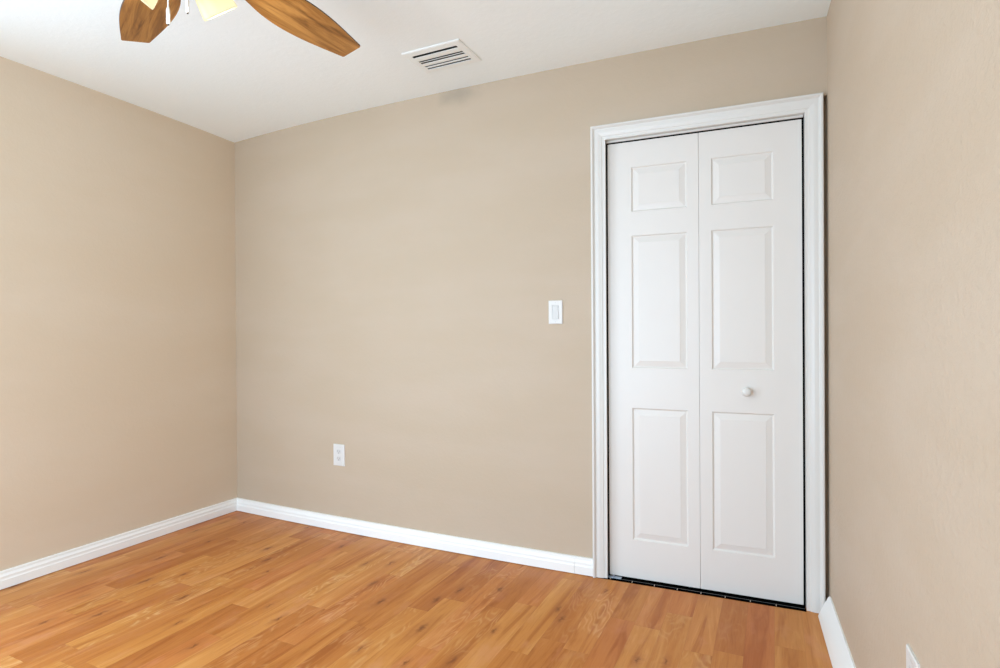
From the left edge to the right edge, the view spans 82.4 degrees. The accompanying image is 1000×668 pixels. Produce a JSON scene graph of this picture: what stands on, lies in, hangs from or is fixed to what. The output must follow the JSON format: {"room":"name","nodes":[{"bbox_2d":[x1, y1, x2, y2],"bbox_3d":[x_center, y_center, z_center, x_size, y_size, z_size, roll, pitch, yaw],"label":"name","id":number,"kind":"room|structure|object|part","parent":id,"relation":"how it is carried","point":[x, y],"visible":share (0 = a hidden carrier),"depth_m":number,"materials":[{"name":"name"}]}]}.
{"room":"empty bedroom","nodes":[
{"label":"empty bedroom","id":0,"kind":"room"},
{"bbox_2d":[0,56,236,570],"bbox_3d":[-2.605,-0.081,2.092,0.120,2.540,3.763,0,0,26],"label":"wall","id":1,"kind":"structure","parent":0,"point":[118,394],"depth_m":3.04,"materials":[{"name":"beige paint"}]},
{"bbox_2d":[0,498,236,589],"bbox_3d":[-2.509,1.126,2.119,0.020,0.078,3.643,0,0,26],"label":"baseboard","id":2,"kind":"structure","parent":1,"relation":"attached to","point":[15,575],"depth_m":3.02,"materials":[{"name":"white paint"}]},
{"bbox_2d":[0,0,830,142],"bbox_3d":[-0.888,-1.307,1.349,3.749,0.104,3.800,0,0,26],"label":"ceiling","id":3,"kind":"structure","parent":0,"point":[235,75],"depth_m":2.54,"materials":[{"name":"white paint"}]},
{"bbox_2d":[119,0,359,56],"bbox_3d":[-0.824,-1.041,1.546,1.270,0.477,1.243,0,0,26],"label":"ceiling fan","id":4,"kind":"object","parent":3,"relation":"hanging from","point":[143,21],"visible":1,"depth_m":1.87,"materials":[{"name":"brown wood"}]},
{"bbox_3d":[-0.939,-0.945,1.518,0.102,0.108,0.102,40,1,1],"label":"lamp shade","id":5,"kind":"part","parent":4,"relation":"part of","materials":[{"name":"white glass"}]},
{"bbox_3d":[-1.119,-1.034,1.825,0.156,0.006,0.506,-16,10,-39],"label":"blade","id":6,"kind":"part","parent":4,"relation":"part of","materials":[{"name":"brown wood"}]},
{"bbox_3d":[-0.807,-0.946,1.589,0.102,0.108,0.102,0,40,32],"label":"lamp shade","id":7,"kind":"part","parent":4,"relation":"part of","materials":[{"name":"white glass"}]},
{"bbox_3d":[-0.661,-1.037,1.875,0.156,0.006,0.506,-14,-6,28],"label":"blade","id":8,"kind":"part","parent":4,"relation":"part of","materials":[{"name":"brown wood"}]},
{"bbox_2d":[401,39,481,72],"bbox_3d":[-0.270,-1.320,2.652,0.303,0.082,0.217,0,0,26],"label":"ceiling vent","id":9,"kind":"object","parent":3,"relation":"in","point":[453,53],"visible":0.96,"depth_m":2.66,"materials":[{"name":"white metal"}]},
{"bbox_2d":[0,511,832,667],"bbox_3d":[-0.761,1.184,1.636,3.829,0.050,4.520,0,0,26],"label":"floor","id":10,"kind":"structure","parent":0,"point":[236,589],"depth_m":2.35,"materials":[{"name":"laminate"}]},
{"bbox_2d":[596,574,805,611],"bbox_3d":[0.879,1.145,2.589,0.889,0.002,0.135,0,0,23],"label":"threshold","id":11,"kind":"object","parent":10,"relation":"on","point":[793,606],"visible":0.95,"depth_m":2.52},
{"bbox_2d":[235,16,828,599],"bbox_3d":[-0.180,-0.099,3.085,3.636,2.540,0.170,0,0,25],"label":"wall","id":12,"kind":"structure","parent":0,"point":[400,265],"depth_m":3.04,"materials":[{"name":"beige paint"}]},
{"bbox_2d":[333,444,344,465],"bbox_3d":[-0.946,0.711,3.358,0.084,0.126,0.007,0,0,26],"label":"power outlet","id":13,"kind":"object","parent":12,"relation":"attached to","point":[338,449],"visible":1,"depth_m":3.35,"materials":[{"name":"white plastic"}]},
{"bbox_2d":[237,497,592,576],"bbox_3d":[-0.651,1.111,3.223,2.418,0.078,0.044,0,0,26],"label":"baseboard","id":14,"kind":"structure","parent":12,"relation":"attached to","point":[484,549],"depth_m":3.07,"materials":[{"name":"white paint"}]},
{"bbox_2d":[549,300,562,323],"bbox_3d":[0.270,-0.106,2.783,0.070,0.114,0.009,0,0,24],"label":"light switch","id":15,"kind":"object","parent":12,"relation":"attached to","point":[555,307],"visible":1,"depth_m":2.78,"materials":[{"name":"white plastic"}]},
{"bbox_2d":[608,119,803,604],"bbox_3d":[0.889,0.119,2.557,0.825,2.051,0.069,0,0,23],"label":"door","id":16,"kind":"structure","parent":12,"relation":"in","point":[705,228],"depth_m":2.54,"materials":[{"name":"white paint"}]},
{"bbox_3d":[1.063,0.250,2.466,0.040,0.040,0.034,0,0,23],"label":"knob","id":17,"kind":"part","parent":16,"relation":"part of","materials":[{"name":"white paint"}]},
{"bbox_2d":[590,92,825,612],"bbox_3d":[0.901,0.084,2.569,0.960,2.123,0.144,0,0,23],"label":"door frame","id":18,"kind":"structure","parent":12,"relation":"attached to","point":[811,105],"depth_m":2.40,"materials":[{"name":"white paint"}]},
{"bbox_3d":[0.466,0.086,2.688,0.066,2.122,0.026,0,0,23],"label":"casing","id":19,"kind":"part","parent":18,"relation":"part of","materials":[{"name":"white paint"}]},
{"bbox_3d":[0.872,-0.944,2.511,0.960,0.066,0.026,0,0,23],"label":"head casing","id":20,"kind":"part","parent":18,"relation":"part of","materials":[{"name":"white paint"}]},
{"bbox_3d":[1.290,0.082,2.341,0.066,2.122,0.026,0,0,23],"label":"casing","id":21,"kind":"part","parent":18,"relation":"part of","materials":[{"name":"white paint"}]},
{"bbox_2d":[826,0,999,667],"bbox_3d":[0.666,-0.096,0.556,0.120,2.540,3.832,0,0,23],"label":"wall","id":22,"kind":"structure","parent":0,"point":[913,96],"depth_m":1.19,"materials":[{"name":"beige paint"}]},
{"bbox_2d":[818,596,855,667],"bbox_3d":[0.609,1.107,0.621,0.045,0.090,3.641,0,0,23],"label":"baseboard","id":23,"kind":"structure","parent":22,"relation":"attached to","point":[839,652],"depth_m":2.05,"materials":[{"name":"white paint"}]},
{"bbox_2d":[906,644,919,667],"bbox_3d":[0.872,0.738,1.208,0.007,0.126,0.084,0,0,23],"label":"power outlet","id":24,"kind":"object","parent":22,"relation":"attached to","point":[911,660],"visible":1,"depth_m":1.21,"materials":[{"name":"white plastic"}]}
]}

